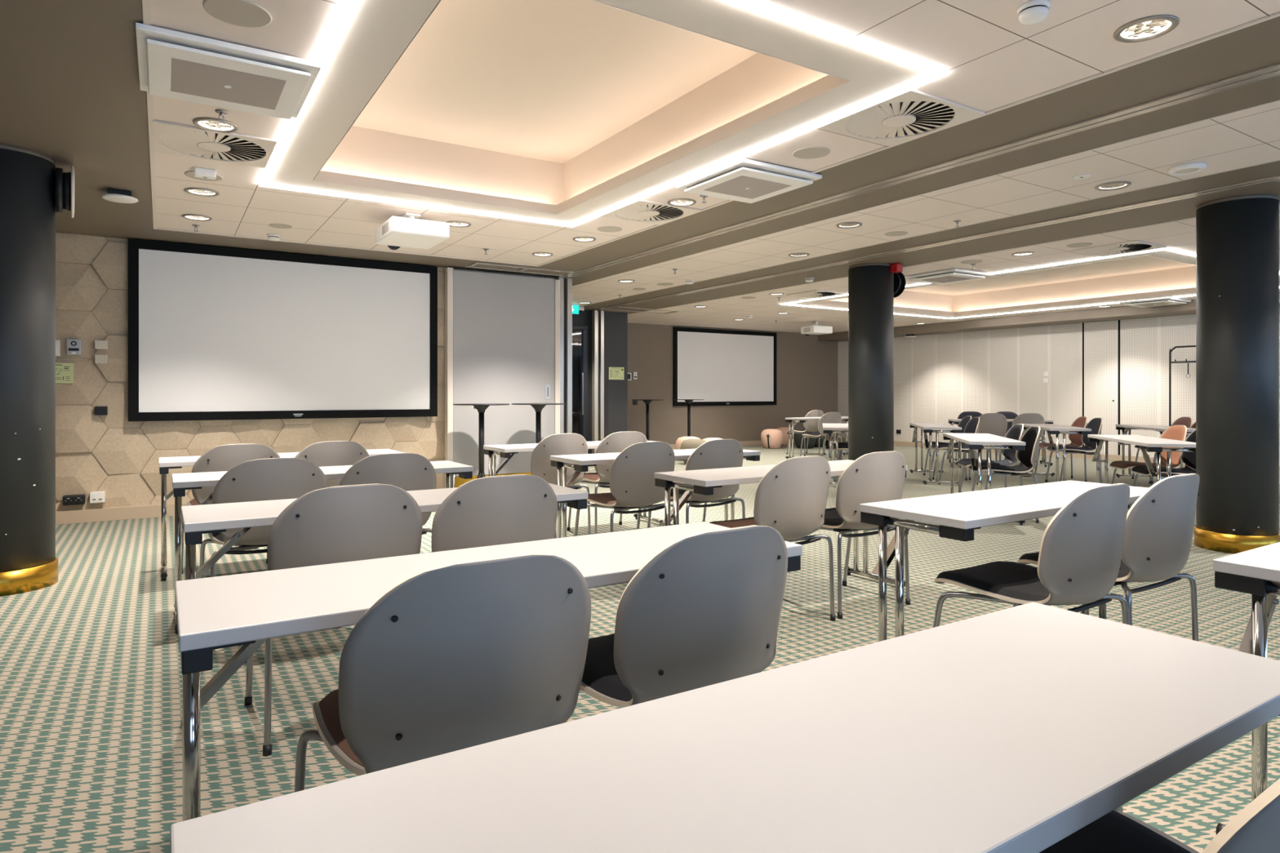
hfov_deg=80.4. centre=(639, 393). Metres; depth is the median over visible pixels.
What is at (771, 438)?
pouf
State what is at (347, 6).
recessed light
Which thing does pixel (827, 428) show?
folding table
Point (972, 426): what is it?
cushion
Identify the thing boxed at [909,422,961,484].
folding table
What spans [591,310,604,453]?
door frame
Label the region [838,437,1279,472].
baseboard
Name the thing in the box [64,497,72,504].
outlet
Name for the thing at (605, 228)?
ceiling speaker
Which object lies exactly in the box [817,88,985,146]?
ceiling vent
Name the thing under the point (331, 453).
shell chair
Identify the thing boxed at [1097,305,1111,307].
recessed light
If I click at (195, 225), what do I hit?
sprinkler
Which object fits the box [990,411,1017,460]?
shell chair
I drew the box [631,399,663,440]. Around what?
bar table
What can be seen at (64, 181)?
wall speaker
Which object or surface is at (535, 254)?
recessed light
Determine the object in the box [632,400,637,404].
block
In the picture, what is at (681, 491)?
seat cushion
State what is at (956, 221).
sprinkler
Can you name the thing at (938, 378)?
wall
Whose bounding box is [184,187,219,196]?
recessed light
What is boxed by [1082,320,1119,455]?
door
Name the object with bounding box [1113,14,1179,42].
recessed light
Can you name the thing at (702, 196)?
sprinkler
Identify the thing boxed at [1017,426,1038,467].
cushion
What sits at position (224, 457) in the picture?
shell chair
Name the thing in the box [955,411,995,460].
shell chair
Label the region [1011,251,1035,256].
recessed light
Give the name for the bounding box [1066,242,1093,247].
ceiling speaker
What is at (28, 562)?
pillar
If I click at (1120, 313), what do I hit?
trim
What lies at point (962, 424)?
cushion
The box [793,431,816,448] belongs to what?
pouf
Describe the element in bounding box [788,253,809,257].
recessed light
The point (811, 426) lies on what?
shell chair
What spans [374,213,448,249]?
ceiling projector
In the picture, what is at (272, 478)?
shell chair
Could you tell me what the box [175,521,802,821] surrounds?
folding table
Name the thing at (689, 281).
smoke detector
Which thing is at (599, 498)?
seat cushion
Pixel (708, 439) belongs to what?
pouf
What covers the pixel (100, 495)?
outlet
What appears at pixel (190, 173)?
ceiling speaker
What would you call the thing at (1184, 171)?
diffuser
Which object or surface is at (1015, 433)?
cushion
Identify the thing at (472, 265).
track
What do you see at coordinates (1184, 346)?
coat rack
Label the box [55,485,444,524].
baseboard
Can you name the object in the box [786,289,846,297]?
ceiling vent
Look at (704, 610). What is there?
shell chair
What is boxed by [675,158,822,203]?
unit
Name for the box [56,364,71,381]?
print
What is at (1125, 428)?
folding table
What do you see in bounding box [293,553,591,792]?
shell chair
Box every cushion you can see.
[189,498,199,505]
[211,532,223,542]
[319,688,363,765]
[581,633,632,701]
[583,472,599,480]
[588,492,616,504]
[670,488,686,497]
[709,516,756,528]
[793,428,805,431]
[803,432,820,435]
[823,507,843,525]
[833,442,848,446]
[833,444,848,448]
[928,441,964,445]
[931,444,968,448]
[936,561,1049,600]
[958,411,982,418]
[958,416,970,444]
[958,457,1015,466]
[964,417,978,433]
[968,462,1031,471]
[996,411,1017,433]
[1002,424,1022,462]
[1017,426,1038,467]
[1018,551,1129,577]
[1039,442,1081,447]
[1039,810,1191,852]
[1047,445,1096,450]
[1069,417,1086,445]
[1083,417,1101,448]
[1110,460,1178,468]
[1131,466,1195,474]
[1160,425,1185,465]
[1171,417,1191,437]
[1182,430,1195,469]
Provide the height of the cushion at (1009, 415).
0.388 m
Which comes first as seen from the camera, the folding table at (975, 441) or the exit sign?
the folding table at (975, 441)
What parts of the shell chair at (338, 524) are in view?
leg, leg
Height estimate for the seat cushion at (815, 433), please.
0.057 m
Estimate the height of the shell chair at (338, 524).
0.859 m
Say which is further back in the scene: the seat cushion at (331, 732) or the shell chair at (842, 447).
the shell chair at (842, 447)
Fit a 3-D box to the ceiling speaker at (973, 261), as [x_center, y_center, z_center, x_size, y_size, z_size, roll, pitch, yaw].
[3.609,-1.437,8.249,0.220,0.006,0.220,0,0,-32]
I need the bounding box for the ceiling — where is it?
[0,0,1279,333]
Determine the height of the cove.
0.401 m
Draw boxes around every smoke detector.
[266,233,279,240]
[684,279,693,284]
[804,277,813,282]
[1017,0,1050,24]
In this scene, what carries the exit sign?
hanging from the ceiling
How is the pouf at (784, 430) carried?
on the floor
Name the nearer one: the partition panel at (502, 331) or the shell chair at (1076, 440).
the partition panel at (502, 331)
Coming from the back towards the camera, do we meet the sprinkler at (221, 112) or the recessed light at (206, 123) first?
the recessed light at (206, 123)
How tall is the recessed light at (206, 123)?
0.010 m
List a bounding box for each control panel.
[55,340,60,355]
[627,373,631,380]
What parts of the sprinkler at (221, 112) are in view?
frame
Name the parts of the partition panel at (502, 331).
edge post, kick plate, handle plate, edge post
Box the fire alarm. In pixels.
[889,262,902,273]
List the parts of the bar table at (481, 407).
leg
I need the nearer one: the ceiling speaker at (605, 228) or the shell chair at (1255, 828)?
the shell chair at (1255, 828)
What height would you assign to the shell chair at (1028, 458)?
0.859 m
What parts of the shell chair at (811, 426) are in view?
leg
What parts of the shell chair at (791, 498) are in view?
leg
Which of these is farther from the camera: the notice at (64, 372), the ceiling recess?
the notice at (64, 372)
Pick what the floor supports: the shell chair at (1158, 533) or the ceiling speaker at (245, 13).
the shell chair at (1158, 533)
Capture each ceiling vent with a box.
[152,120,277,168]
[600,199,702,225]
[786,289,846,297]
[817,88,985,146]
[1071,240,1166,256]
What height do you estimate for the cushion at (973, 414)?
0.388 m
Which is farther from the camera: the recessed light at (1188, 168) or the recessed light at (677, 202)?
the recessed light at (677, 202)
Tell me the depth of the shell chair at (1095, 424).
9.66 m
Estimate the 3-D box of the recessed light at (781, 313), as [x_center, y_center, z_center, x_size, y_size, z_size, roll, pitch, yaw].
[2.542,-1.434,13.453,0.216,0.010,0.216,0,0,-32]
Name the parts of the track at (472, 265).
rail, rail, rail, rail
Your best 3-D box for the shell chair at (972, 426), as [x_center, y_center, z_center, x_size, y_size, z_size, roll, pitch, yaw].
[4.135,0.733,9.933,0.576,0.859,0.543,0,0,8]
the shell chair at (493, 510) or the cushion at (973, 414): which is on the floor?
the shell chair at (493, 510)
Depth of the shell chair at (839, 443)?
10.28 m
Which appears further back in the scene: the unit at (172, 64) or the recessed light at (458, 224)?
the recessed light at (458, 224)
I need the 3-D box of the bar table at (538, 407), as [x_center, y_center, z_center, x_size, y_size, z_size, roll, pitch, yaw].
[-1.145,0.635,8.537,0.600,1.053,0.600,0,0,35]
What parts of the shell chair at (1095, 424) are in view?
leg, leg, under plate, leg, leg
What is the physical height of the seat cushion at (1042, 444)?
0.057 m
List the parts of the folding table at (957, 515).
cross plate, leg, leg, rail, leg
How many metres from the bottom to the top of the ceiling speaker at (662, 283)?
0.006 m
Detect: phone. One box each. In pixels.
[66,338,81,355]
[633,372,636,379]
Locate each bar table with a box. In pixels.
[453,403,509,479]
[511,403,564,443]
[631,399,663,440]
[673,399,704,436]
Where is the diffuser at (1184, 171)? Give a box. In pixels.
[1175,168,1199,173]
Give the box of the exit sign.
[572,303,579,314]
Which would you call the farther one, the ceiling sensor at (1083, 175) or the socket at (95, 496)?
the socket at (95, 496)
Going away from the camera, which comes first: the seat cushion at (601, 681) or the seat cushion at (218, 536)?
the seat cushion at (601, 681)
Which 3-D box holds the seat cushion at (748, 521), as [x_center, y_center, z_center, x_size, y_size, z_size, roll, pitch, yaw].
[0.635,0.692,3.944,0.448,0.057,0.487,0,0,-34]
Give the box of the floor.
[0,441,1279,852]
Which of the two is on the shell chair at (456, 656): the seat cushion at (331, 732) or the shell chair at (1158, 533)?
the seat cushion at (331, 732)
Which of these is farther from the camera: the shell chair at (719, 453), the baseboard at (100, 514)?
the baseboard at (100, 514)
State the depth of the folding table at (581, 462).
5.13 m
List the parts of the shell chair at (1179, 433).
leg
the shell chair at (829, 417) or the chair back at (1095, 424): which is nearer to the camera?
the chair back at (1095, 424)
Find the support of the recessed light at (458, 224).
in the ceiling
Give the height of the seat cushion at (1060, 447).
0.057 m
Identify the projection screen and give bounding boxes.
[128,238,437,421]
[673,326,776,405]
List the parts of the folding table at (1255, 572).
leg, rail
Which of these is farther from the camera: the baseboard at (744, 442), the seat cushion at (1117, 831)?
the baseboard at (744, 442)
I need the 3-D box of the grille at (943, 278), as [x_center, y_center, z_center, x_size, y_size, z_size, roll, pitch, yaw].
[3.694,-1.381,9.133,0.430,0.001,0.400,0,0,-32]
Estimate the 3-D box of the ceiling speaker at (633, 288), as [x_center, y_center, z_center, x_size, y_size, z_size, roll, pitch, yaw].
[-0.008,-1.437,10.386,0.180,0.006,0.180,0,0,-32]
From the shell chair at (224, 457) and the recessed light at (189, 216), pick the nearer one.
the shell chair at (224, 457)
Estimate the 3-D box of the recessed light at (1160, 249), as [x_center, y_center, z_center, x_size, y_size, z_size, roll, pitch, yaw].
[5.559,-1.433,10.956,4.368,0.014,5.498,0,0,-32]
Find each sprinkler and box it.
[191,224,199,231]
[214,109,228,122]
[699,195,707,203]
[953,220,960,227]
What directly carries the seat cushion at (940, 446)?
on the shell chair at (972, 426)
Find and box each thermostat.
[94,340,107,349]
[94,354,107,363]
[1044,371,1048,376]
[1044,377,1048,382]
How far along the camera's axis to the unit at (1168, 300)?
11.56 m
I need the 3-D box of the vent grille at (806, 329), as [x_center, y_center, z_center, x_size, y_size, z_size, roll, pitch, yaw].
[3.311,-1.268,15.006,0.004,0.085,0.190,0,0,-26]
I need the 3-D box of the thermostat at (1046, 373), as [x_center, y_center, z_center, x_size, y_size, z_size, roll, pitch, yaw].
[7.599,-0.370,14.166,0.020,0.090,0.090,0,0,-32]
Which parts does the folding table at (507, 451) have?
leg, leg, rail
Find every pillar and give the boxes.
[0,143,57,596]
[848,262,893,460]
[1193,194,1279,553]
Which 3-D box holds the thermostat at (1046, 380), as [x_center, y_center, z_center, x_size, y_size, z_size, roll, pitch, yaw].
[7.599,-0.250,14.166,0.020,0.085,0.090,0,0,-32]
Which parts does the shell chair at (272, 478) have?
leg, leg, under plate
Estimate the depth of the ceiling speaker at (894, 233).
6.79 m
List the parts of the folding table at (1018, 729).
leg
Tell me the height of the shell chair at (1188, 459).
0.859 m
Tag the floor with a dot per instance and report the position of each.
(91, 676)
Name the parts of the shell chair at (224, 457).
leg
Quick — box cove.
[808,255,1279,315]
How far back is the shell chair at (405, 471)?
3.85 m
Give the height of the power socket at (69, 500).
0.085 m
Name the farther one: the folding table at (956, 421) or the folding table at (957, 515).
the folding table at (956, 421)
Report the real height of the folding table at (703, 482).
0.735 m
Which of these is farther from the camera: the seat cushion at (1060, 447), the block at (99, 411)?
the seat cushion at (1060, 447)
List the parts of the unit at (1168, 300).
frame, intake panel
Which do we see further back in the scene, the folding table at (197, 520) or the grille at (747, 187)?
the grille at (747, 187)
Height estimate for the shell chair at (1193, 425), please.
0.859 m
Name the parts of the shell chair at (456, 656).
leg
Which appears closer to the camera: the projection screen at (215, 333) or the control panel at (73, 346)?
the control panel at (73, 346)
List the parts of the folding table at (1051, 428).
leg, leg, rail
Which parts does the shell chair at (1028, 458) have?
leg, leg, under plate, leg, leg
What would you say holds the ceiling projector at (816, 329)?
hanging from the ceiling
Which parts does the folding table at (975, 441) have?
leg, leg, leg, cross plate, leg, rail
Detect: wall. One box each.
[55,232,555,511]
[572,310,627,453]
[627,322,837,444]
[837,307,1279,465]
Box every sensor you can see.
[194,167,216,179]
[1071,173,1091,179]
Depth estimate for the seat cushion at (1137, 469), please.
6.90 m
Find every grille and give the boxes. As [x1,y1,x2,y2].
[170,57,286,110]
[382,222,388,235]
[704,175,791,199]
[804,327,810,332]
[923,275,972,282]
[1133,302,1176,306]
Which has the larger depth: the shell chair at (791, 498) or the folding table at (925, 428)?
the folding table at (925, 428)
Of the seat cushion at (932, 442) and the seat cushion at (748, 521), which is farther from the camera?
the seat cushion at (932, 442)
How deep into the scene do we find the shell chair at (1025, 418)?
11.99 m
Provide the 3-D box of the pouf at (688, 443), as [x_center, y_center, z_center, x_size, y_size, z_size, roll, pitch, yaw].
[0.904,0.954,12.547,0.476,0.412,0.491,0,0,-2]
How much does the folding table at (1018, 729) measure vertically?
0.735 m
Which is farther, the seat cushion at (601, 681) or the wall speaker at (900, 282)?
the wall speaker at (900, 282)
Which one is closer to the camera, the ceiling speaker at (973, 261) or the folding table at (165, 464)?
the folding table at (165, 464)
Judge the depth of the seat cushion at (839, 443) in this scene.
10.35 m
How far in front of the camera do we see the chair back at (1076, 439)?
10.24 m
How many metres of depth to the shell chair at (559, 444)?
5.77 m
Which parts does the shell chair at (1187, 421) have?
leg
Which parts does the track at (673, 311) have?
rail, rail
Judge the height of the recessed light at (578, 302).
0.010 m
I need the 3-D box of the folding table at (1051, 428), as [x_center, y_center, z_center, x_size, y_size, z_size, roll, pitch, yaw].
[5.439,0.792,9.998,0.460,0.735,1.500,0,0,13]
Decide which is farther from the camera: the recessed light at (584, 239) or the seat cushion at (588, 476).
the recessed light at (584, 239)
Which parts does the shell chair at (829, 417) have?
leg, leg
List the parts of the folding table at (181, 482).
leg, leg, leg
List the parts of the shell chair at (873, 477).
leg, leg, under plate, leg, leg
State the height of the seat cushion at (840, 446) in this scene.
0.057 m
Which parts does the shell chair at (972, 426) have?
leg, leg, leg, leg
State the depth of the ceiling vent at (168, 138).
4.34 m
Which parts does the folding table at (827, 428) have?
leg, leg, leg, leg, rail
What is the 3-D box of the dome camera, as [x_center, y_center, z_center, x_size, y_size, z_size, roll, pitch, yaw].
[-0.997,-1.381,12.498,0.150,0.118,0.150,0,0,-32]
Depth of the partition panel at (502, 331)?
8.83 m
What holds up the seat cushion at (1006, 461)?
on the shell chair at (1015, 432)
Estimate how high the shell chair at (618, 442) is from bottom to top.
0.859 m
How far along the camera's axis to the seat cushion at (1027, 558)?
3.13 m
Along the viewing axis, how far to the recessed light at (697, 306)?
12.47 m
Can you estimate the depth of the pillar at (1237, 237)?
5.50 m
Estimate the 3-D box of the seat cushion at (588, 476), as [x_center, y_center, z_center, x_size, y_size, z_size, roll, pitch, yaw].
[-0.269,0.692,6.386,0.448,0.057,0.487,0,0,-33]
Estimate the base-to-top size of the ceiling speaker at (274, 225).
0.006 m
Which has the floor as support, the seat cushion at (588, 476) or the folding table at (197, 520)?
the folding table at (197, 520)
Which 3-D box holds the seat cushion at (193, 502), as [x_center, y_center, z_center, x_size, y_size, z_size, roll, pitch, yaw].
[-2.614,0.692,4.853,0.448,0.057,0.487,0,0,-37]
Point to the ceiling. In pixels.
(70, 93)
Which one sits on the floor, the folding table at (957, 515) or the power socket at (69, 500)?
the folding table at (957, 515)
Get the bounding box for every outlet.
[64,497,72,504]
[74,497,83,503]
[92,494,96,501]
[97,493,102,501]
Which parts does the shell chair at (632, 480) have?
leg, leg, under plate, leg, leg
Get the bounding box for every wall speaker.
[55,165,75,217]
[893,272,906,297]
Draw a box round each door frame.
[555,277,572,485]
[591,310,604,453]
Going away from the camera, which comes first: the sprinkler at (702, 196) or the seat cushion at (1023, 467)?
the sprinkler at (702, 196)
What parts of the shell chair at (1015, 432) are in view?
leg, leg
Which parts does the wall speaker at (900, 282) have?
mount plate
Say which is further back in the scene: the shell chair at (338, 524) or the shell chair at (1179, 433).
the shell chair at (1179, 433)
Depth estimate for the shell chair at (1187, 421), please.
10.06 m
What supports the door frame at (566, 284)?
attached to the wall at (113, 455)
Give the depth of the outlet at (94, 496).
6.84 m
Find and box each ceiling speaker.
[184,170,222,181]
[202,0,271,26]
[268,223,292,228]
[596,226,622,232]
[633,288,645,289]
[657,282,673,285]
[741,296,755,298]
[792,146,830,159]
[884,231,907,235]
[960,259,982,263]
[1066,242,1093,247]
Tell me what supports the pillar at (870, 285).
on the floor
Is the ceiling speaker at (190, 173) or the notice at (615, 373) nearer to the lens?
the ceiling speaker at (190, 173)
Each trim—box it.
[142,0,1279,313]
[817,291,1279,341]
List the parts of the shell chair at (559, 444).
leg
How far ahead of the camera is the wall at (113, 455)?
6.99 m
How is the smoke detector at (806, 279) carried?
attached to the ceiling
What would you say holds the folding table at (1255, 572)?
on the floor
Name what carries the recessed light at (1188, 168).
in the ceiling
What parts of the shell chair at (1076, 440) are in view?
leg, leg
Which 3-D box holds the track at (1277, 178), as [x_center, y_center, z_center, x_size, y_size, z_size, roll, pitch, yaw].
[3.174,-1.434,6.735,0.124,0.012,14.400,0,0,-32]
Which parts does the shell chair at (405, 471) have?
leg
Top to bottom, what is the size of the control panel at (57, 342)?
0.140 m
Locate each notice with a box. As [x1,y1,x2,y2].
[55,362,74,382]
[608,367,623,379]
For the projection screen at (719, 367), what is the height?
1.660 m
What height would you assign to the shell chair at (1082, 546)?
0.859 m
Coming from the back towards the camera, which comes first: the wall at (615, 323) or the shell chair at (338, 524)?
the wall at (615, 323)
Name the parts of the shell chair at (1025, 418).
leg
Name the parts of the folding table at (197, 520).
leg, leg, leg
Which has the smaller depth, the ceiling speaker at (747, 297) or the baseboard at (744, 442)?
the ceiling speaker at (747, 297)
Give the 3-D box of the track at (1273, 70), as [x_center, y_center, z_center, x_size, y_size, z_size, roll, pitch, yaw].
[2.111,-1.434,4.467,0.124,0.012,11.700,0,0,-32]
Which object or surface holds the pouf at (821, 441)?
on the floor
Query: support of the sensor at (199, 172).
attached to the ceiling
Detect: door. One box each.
[572,325,587,441]
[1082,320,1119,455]
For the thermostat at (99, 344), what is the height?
0.078 m
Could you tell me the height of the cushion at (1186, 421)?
0.388 m
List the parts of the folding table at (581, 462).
leg, leg, rail, leg, leg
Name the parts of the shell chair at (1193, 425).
leg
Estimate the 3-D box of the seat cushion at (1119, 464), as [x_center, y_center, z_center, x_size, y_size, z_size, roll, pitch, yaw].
[4.932,0.692,7.410,0.487,0.057,0.448,0,0,12]
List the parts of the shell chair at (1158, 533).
leg, under plate, leg, leg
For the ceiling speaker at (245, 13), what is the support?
attached to the ceiling
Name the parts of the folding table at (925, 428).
leg, leg, leg, leg, rail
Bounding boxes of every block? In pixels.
[94,406,107,415]
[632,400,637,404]
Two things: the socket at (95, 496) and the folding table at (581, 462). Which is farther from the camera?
the socket at (95, 496)
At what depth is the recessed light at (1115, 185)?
5.23 m
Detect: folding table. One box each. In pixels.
[158,448,404,581]
[169,602,1279,852]
[171,460,473,633]
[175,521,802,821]
[181,483,588,580]
[483,440,662,525]
[550,448,760,537]
[653,459,907,586]
[785,416,848,458]
[822,423,848,484]
[859,480,1148,641]
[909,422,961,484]
[942,432,1026,525]
[947,418,1053,466]
[1022,423,1091,481]
[1087,434,1195,525]
[1115,424,1195,478]
[1213,542,1279,835]
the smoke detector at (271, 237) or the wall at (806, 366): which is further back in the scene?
the wall at (806, 366)
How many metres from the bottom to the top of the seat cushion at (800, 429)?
0.057 m
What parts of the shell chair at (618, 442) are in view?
leg, leg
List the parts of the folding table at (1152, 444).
leg, leg, leg, cross plate, leg, rail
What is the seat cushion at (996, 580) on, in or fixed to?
on the shell chair at (1082, 546)
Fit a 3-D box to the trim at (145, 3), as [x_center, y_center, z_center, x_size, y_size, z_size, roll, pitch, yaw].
[0.773,-1.437,5.391,7.184,0.006,14.690,0,0,-32]
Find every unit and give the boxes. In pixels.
[135,22,321,119]
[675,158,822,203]
[904,268,990,284]
[1119,297,1191,307]
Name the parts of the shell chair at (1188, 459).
leg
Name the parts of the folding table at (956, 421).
leg, leg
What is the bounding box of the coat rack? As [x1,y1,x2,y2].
[1168,345,1195,426]
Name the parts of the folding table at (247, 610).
leg, leg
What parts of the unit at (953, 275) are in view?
intake panel, frame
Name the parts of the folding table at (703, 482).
cross plate, leg, leg, rail, leg, leg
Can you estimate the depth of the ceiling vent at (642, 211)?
5.98 m
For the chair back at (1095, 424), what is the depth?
9.70 m
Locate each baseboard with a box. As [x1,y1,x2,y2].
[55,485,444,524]
[669,439,833,448]
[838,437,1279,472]
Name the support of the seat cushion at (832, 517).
on the shell chair at (873, 477)
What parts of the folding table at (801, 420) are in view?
leg, leg, leg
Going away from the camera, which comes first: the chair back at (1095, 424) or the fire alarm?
the fire alarm
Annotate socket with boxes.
[62,493,85,505]
[89,491,105,503]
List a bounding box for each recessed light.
[181,213,212,221]
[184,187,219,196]
[192,117,239,133]
[258,0,946,226]
[445,220,471,227]
[532,252,553,257]
[573,236,595,242]
[577,302,591,303]
[617,279,635,282]
[667,198,696,206]
[694,305,707,307]
[768,293,784,295]
[777,311,789,314]
[780,248,1279,319]
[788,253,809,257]
[835,222,862,228]
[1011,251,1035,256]
[1094,181,1131,191]
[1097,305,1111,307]
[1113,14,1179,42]
[1168,162,1206,175]
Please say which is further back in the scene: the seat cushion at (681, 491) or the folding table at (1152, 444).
the folding table at (1152, 444)
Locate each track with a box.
[463,262,573,275]
[554,62,1279,278]
[597,175,1279,309]
[604,306,679,314]
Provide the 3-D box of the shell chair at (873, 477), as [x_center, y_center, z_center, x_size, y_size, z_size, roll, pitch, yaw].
[1.149,0.733,4.225,0.543,0.859,0.576,0,0,-30]
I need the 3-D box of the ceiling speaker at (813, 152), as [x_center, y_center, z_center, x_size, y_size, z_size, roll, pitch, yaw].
[1.022,-1.437,4.516,0.220,0.006,0.220,0,0,-32]
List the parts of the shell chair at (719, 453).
leg, leg, under plate, leg, leg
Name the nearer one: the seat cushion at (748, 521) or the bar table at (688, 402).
the seat cushion at (748, 521)
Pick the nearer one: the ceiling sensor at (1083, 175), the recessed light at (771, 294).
the ceiling sensor at (1083, 175)
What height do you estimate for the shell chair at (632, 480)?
0.859 m
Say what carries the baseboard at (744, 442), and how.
attached to the wall at (806, 366)
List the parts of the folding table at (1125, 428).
leg, leg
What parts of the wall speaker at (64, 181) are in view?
mount plate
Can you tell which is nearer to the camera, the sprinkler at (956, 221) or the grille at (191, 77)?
the grille at (191, 77)
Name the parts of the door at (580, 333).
pane, handle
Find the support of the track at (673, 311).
attached to the ceiling
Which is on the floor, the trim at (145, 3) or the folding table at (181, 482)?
the folding table at (181, 482)
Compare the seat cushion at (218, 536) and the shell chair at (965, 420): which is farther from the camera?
the shell chair at (965, 420)
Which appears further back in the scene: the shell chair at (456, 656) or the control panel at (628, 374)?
the control panel at (628, 374)
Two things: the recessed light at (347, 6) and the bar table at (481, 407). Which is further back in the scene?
the bar table at (481, 407)
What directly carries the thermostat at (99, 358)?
attached to the wall at (113, 455)
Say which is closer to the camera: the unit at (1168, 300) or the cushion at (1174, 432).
the cushion at (1174, 432)
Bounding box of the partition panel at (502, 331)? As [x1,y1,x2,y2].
[444,266,559,488]
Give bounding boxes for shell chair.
[182,443,280,573]
[199,457,328,578]
[244,484,422,756]
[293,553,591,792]
[294,440,368,487]
[336,453,436,628]
[431,474,557,552]
[530,433,591,534]
[566,431,650,533]
[573,441,675,536]
[579,524,787,707]
[646,439,745,528]
[709,455,835,621]
[786,409,825,456]
[800,412,842,460]
[819,451,910,618]
[832,442,848,460]
[833,444,848,478]
[923,415,971,479]
[928,417,979,484]
[933,483,1130,627]
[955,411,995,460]
[957,423,1023,493]
[964,413,1007,460]
[968,426,1039,523]
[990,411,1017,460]
[1000,413,1046,466]
[1017,473,1199,641]
[1033,416,1087,481]
[1039,778,1279,852]
[1044,417,1102,483]
[1110,425,1186,505]
[1128,429,1195,509]
[1131,417,1192,483]
[1148,422,1195,483]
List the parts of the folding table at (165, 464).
leg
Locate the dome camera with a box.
[578,306,584,313]
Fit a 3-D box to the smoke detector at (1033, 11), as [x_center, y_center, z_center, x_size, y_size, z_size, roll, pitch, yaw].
[1.462,-1.415,2.816,0.110,0.048,0.110,0,0,-32]
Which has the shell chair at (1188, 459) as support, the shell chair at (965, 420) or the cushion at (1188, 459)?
the cushion at (1188, 459)
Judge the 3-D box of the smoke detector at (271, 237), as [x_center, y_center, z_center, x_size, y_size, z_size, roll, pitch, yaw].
[-3.321,-1.415,6.868,0.110,0.048,0.110,0,0,-32]
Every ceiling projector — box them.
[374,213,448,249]
[800,321,832,335]
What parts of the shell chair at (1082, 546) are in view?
leg, leg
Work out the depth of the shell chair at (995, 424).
12.01 m
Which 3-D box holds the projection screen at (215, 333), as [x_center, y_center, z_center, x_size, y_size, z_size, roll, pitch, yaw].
[-3.499,-0.587,7.747,2.880,1.682,0.042,0,0,-32]
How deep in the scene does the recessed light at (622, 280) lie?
9.63 m
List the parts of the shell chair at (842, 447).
leg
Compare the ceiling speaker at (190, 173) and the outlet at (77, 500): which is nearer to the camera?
the ceiling speaker at (190, 173)
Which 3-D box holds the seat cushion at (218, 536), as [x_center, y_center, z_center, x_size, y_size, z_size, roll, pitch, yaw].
[-1.903,0.692,3.833,0.448,0.057,0.487,0,0,-36]
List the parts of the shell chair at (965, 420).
leg, leg, leg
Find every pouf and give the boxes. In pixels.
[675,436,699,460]
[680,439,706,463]
[702,437,722,441]
[760,428,783,448]
[776,426,794,445]
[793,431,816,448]
[813,431,826,447]
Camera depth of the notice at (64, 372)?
6.73 m
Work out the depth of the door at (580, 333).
12.92 m
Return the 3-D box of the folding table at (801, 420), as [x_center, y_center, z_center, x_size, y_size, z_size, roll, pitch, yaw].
[3.335,0.792,13.673,1.500,0.735,0.460,0,0,-32]
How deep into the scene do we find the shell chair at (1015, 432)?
7.71 m
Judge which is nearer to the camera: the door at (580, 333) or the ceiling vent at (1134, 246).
the ceiling vent at (1134, 246)
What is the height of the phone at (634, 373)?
0.150 m
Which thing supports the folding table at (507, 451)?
on the floor
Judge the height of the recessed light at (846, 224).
0.010 m

